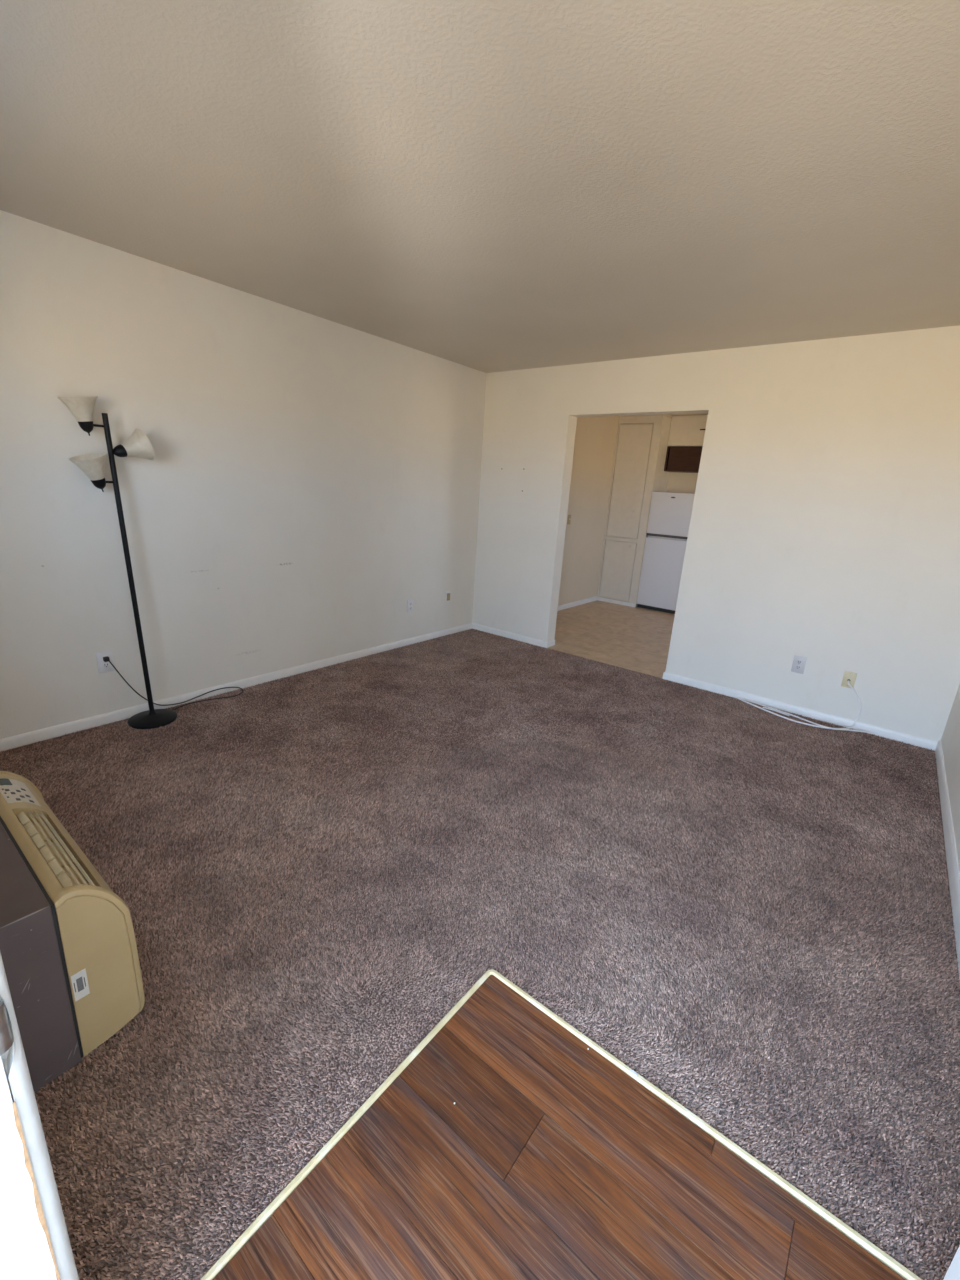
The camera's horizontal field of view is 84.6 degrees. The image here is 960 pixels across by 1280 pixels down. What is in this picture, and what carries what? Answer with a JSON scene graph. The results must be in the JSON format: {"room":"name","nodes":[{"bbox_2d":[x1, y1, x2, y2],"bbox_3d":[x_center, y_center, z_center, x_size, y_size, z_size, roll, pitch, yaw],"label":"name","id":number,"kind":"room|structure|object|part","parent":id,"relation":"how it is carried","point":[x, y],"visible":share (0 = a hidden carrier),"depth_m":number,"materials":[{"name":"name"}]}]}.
{"room":"living room","nodes":[
{"label":"living room","id":0,"kind":"room"},
{"bbox_2d":[0,210,486,738],"bbox_3d":[-1.354,-0.931,3.669,0.120,2.454,4.450,15,20,36],"label":"wall","id":1,"kind":"structure","parent":0,"point":[309,478],"depth_m":3.16,"materials":[{"name":"paint"}]},
{"bbox_2d":[96,650,114,672],"bbox_3d":[-2.097,0.121,2.955,0.009,0.120,0.078,15,20,36],"label":"wall outlet","id":2,"kind":"object","parent":1,"relation":"attached to","point":[103,666],"visible":1,"depth_m":2.95,"materials":[{"name":"white plastic"}]},
{"bbox_2d":[0,623,471,751],"bbox_3d":[-1.380,0.231,3.951,0.012,0.066,4.168,15,20,36],"label":"baseboard","id":3,"kind":"structure","parent":1,"relation":"attached to","point":[31,737],"depth_m":3.40,"materials":[{"name":"white wood"}]},
{"bbox_2d":[407,599,412,612],"bbox_3d":[-0.628,-0.306,4.759,0.009,0.114,0.070,15,20,36],"label":"wall outlet","id":4,"kind":"object","parent":1,"relation":"attached to","point":[409,602],"visible":1,"depth_m":4.75,"materials":[{"name":"white plastic"}]},
{"bbox_2d":[445,591,449,601],"bbox_3d":[-0.309,-0.421,5.134,0.020,0.105,0.060,15,20,36],"label":"phone jack","id":5,"kind":"object","parent":1,"relation":"attached to","point":[447,599],"visible":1,"depth_m":5.12,"materials":[{"name":"white plastic"}]},
{"bbox_2d":[0,600,959,1279],"bbox_3d":[1.061,0.438,4.046,4.046,0.116,7.530,15,20,36],"label":"floor","id":6,"kind":"structure","parent":0,"point":[747,907],"depth_m":1.60,"materials":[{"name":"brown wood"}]},
{"bbox_2d":[58,396,242,728],"bbox_3d":[-1.755,-0.399,2.994,0.258,1.741,0.804,15,20,36],"label":"floor lamp","id":7,"kind":"object","parent":6,"relation":"on","point":[138,444],"visible":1,"depth_m":2.73,"materials":[{"name":"alabaster glass"},{"name":"black metal"}]},
{"bbox_3d":[-1.935,-1.121,2.547,0.161,0.129,0.159,15,20,36],"label":"lamp shade","id":8,"kind":"part","parent":7,"relation":"part of","materials":[{"name":"white glass"}]},
{"bbox_2d":[78,421,92,435],"bbox_3d":[-1.932,-1.077,2.575,0.063,0.148,0.069,15,20,36],"label":"socket","id":9,"kind":"object","parent":7,"relation":"attached to","point":[87,426],"depth_m":2.57,"materials":[{"name":"black plastic"}]},
{"bbox_3d":[-1.937,-0.863,2.616,0.160,0.139,0.154,15,20,36],"label":"lamp shade","id":10,"kind":"part","parent":7,"relation":"part of","materials":[{"name":"white glass"}]},
{"bbox_2d":[91,478,105,491],"bbox_3d":[-1.931,-0.820,2.656,0.065,0.145,0.077,15,20,36],"label":"socket","id":11,"kind":"object","parent":7,"relation":"attached to","point":[100,483],"depth_m":2.65,"materials":[{"name":"black plastic"}]},
{"bbox_2d":[113,444,126,456],"bbox_3d":[-1.831,-0.984,2.723,0.063,0.081,0.143,15,20,36],"label":"socket","id":12,"kind":"object","parent":7,"relation":"attached to","point":[120,450],"depth_m":2.69,"materials":[{"name":"black plastic"}]},
{"bbox_3d":[-1.800,-1.025,2.756,0.161,0.151,0.142,15,20,36],"label":"lamp shade","id":13,"kind":"part","parent":7,"relation":"part of","materials":[{"name":"white glass"}]},
{"bbox_3d":[-1.823,0.230,3.244,0.120,0.375,0.736,15,20,36],"label":"cord","id":14,"kind":"part","parent":7,"relation":"part of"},
{"bbox_2d":[200,970,491,1279],"bbox_3d":[-0.283,1.106,1.227,0.018,0.018,1.018,15,20,36],"label":"trim","id":15,"kind":"structure","parent":6,"relation":"on","point":[281,1197],"depth_m":1.16,"materials":[{"name":"beige paint"}]},
{"bbox_2d":[597,414,671,606],"bbox_3d":[2.098,-1.719,7.135,0.577,2.443,0.548,15,20,36],"label":"pantry cabinet","id":16,"kind":"object","parent":6,"relation":"on","point":[641,446],"visible":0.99,"depth_m":6.90,"materials":[{"name":"white paint"}]},
{"bbox_3d":[1.871,-0.946,7.188,0.435,0.780,0.016,15,20,36],"label":"door","id":17,"kind":"part","parent":16,"relation":"part of","materials":[{"name":"white paint"}]},
{"bbox_3d":[1.940,-2.054,6.870,0.435,1.409,0.016,15,20,36],"label":"door","id":18,"kind":"part","parent":16,"relation":"part of","materials":[{"name":"white paint"}]},
{"bbox_2d":[637,492,694,613],"bbox_3d":[2.531,-1.138,6.904,0.612,1.507,0.495,15,20,36],"label":"refrigerator","id":19,"kind":"object","parent":6,"relation":"on","point":[670,513],"visible":0.62,"depth_m":6.73,"materials":[{"name":"white metal"}]},
{"bbox_3d":[2.369,-0.406,6.958,0.596,0.046,0.015,15,20,36],"label":"kick plate","id":20,"kind":"part","parent":19,"relation":"part of","materials":[{"name":"black plastic"}]},
{"bbox_3d":[2.381,-0.850,6.809,0.612,0.882,0.052,15,20,36],"label":"fridge door","id":21,"kind":"part","parent":19,"relation":"part of","materials":[{"name":"white metal"}]},
{"bbox_3d":[2.425,-1.573,6.601,0.612,0.517,0.052,15,20,36],"label":"freezer door","id":22,"kind":"part","parent":19,"relation":"part of","materials":[{"name":"white metal"}]},
{"bbox_2d":[491,969,921,1279],"bbox_3d":[0.483,1.138,1.282,1.145,0.018,0.016,15,20,35],"label":"trim","id":23,"kind":"structure","parent":6,"relation":"on","point":[785,1185],"depth_m":1.20,"materials":[{"name":"beige paint"}]},
{"bbox_2d":[628,1069,637,1078],"bbox_3d":[0.390,1.104,1.343,0.027,0.007,0.015,15,20,36],"label":"crumb","id":24,"kind":"object","parent":23,"relation":"on","point":[632,1073],"visible":1,"depth_m":1.34,"materials":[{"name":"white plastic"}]},
{"bbox_2d":[762,707,789,715],"bbox_3d":[2.125,0.510,3.785,0.031,0.009,0.181,-11,22,-41],"label":"cable offcut","id":25,"kind":"object","parent":6,"relation":"on","point":[762,707],"visible":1,"depth_m":3.79,"materials":[{"name":"white plastic"}]},
{"bbox_2d":[0,0,959,414],"bbox_3d":[1.219,-2.012,3.350,4.046,0.100,7.550,15,20,36],"label":"ceiling","id":26,"kind":"structure","parent":0,"point":[487,186],"depth_m":1.72,"materials":[{"name":"paint"}]},
{"bbox_2d":[558,416,618,605],"bbox_3d":[1.102,-1.579,6.453,0.120,2.454,3.080,15,20,36],"label":"wall","id":27,"kind":"structure","parent":0,"point":[595,437],"depth_m":6.67,"materials":[{"name":"paint"}]},
{"bbox_2d":[557,596,597,610],"bbox_3d":[0.890,-0.370,6.505,0.012,0.060,2.460,15,20,36],"label":"baseboard","id":28,"kind":"structure","parent":27,"relation":"attached to","point":[576,603],"depth_m":6.97,"materials":[{"name":"white wood"}]},
{"bbox_2d":[667,472,697,493],"bbox_3d":[3.500,-1.441,6.486,3.650,2.454,0.100,15,20,36],"label":"wall","id":29,"kind":"structure","parent":0,"point":[678,482],"depth_m":6.95,"materials":[{"name":"paint"}]},
{"bbox_2d":[664,446,702,472],"bbox_3d":[2.841,-2.252,6.604,0.969,0.304,0.246,15,20,36],"label":"upper cabinet","id":30,"kind":"object","parent":29,"relation":"attached to","point":[681,459],"visible":0.31,"depth_m":6.66,"materials":[{"name":"brown wood"}]},
{"bbox_2d":[668,414,707,445],"bbox_3d":[2.968,-2.541,6.412,1.272,0.365,0.275,15,20,36],"label":"upper cabinet","id":31,"kind":"object","parent":29,"relation":"attached to","point":[685,430],"visible":0.37,"depth_m":6.57,"materials":[{"name":"beige paint"}]},
{"bbox_2d":[472,325,959,740],"bbox_3d":[1.518,-0.896,4.162,3.806,2.454,0.144,15,20,36],"label":"wall","id":32,"kind":"structure","parent":0,"point":[824,528],"depth_m":3.60,"materials":[{"name":"paint"}]},
{"bbox_2d":[472,623,554,647],"bbox_3d":[0.320,-0.061,5.331,0.928,0.066,0.152,15,20,36],"label":"baseboard","id":33,"kind":"structure","parent":32,"relation":"attached to","point":[532,641],"depth_m":5.23,"materials":[{"name":"white wood"}]},
{"bbox_2d":[791,655,806,673],"bbox_3d":[2.251,0.173,3.724,0.078,0.122,0.009,15,20,36],"label":"wall outlet","id":34,"kind":"object","parent":32,"relation":"attached to","point":[799,662],"visible":1,"depth_m":3.72,"materials":[{"name":"white plastic"}]},
{"bbox_2d":[662,672,937,750],"bbox_3d":[2.238,0.470,3.895,1.751,0.066,0.152,15,20,36],"label":"baseboard","id":35,"kind":"structure","parent":32,"relation":"attached to","point":[925,743],"depth_m":3.73,"materials":[{"name":"white wood"}]},
{"bbox_2d":[841,671,856,688],"bbox_3d":[2.484,0.269,3.552,0.070,0.112,0.016,15,20,36],"label":"cable jack","id":36,"kind":"object","parent":32,"relation":"attached to","point":[848,675],"visible":1,"depth_m":3.55,"materials":[{"name":"beige plastic"}]},
{"bbox_2d":[738,680,870,732],"bbox_3d":[2.241,0.393,3.653,0.832,0.324,0.202,15,20,36],"label":"coaxial cable","id":37,"kind":"object","parent":36,"relation":"hanging from","point":[853,689],"visible":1,"depth_m":3.59,"materials":[{"name":"plastic"}]},
{"bbox_2d":[941,684,959,870],"bbox_3d":[1.715,-0.081,1.372,0.120,2.454,4.450,15,20,36],"label":"wall","id":38,"kind":"structure","parent":0,"point":[950,740],"depth_m":2.79,"materials":[{"name":"paint"}]},
{"bbox_2d":[935,739,959,978],"bbox_3d":[1.894,0.953,2.107,0.012,0.085,3.200,15,20,36],"label":"baseboard","id":39,"kind":"structure","parent":38,"relation":"attached to","point":[948,830],"depth_m":2.28,"materials":[{"name":"white wood"}]},
{"bbox_3d":[-1.161,-0.116,0.873,3.806,2.454,0.130,15,20,36],"label":"wall","id":40,"kind":"structure","parent":0,"visible":0},
{"bbox_2d":[0,771,144,1091],"bbox_3d":[-1.274,0.731,1.458,0.770,0.485,0.315,15,20,36],"label":"air conditioner","id":41,"kind":"object","parent":40,"relation":"attached to","point":[69,952],"visible":1,"depth_m":1.26,"materials":[{"name":"beige plastic"}]},
{"bbox_3d":[-1.398,0.462,1.591,0.185,0.045,0.070,15,20,36],"label":"control panel","id":42,"kind":"part","parent":41,"relation":"part of","materials":[{"name":"beige plastic"}]},
{"bbox_3d":[-1.514,0.628,1.740,0.020,0.471,0.145,15,20,36],"label":"panel","id":43,"kind":"part","parent":41,"relation":"part of","materials":[{"name":"beige plastic"}]},
{"bbox_3d":[-0.928,0.790,1.302,0.020,0.471,0.145,15,20,36],"label":"panel","id":44,"kind":"part","parent":41,"relation":"part of","materials":[{"name":"beige plastic"}]},
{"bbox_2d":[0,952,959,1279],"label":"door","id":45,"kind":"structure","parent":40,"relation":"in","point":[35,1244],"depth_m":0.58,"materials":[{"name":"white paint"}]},
{"bbox_3d":[-0.489,0.393,0.510,0.007,0.055,0.056,12,18,28],"label":"strike plate","id":46,"kind":"part","parent":45,"relation":"part of","materials":[{"name":"metal"}]},
{"bbox_3d":[-0.489,0.220,0.502,0.056,2.094,0.017,15,20,36],"label":"casing","id":47,"kind":"part","parent":45,"relation":"part of","materials":[{"name":"paint"}]}
]}

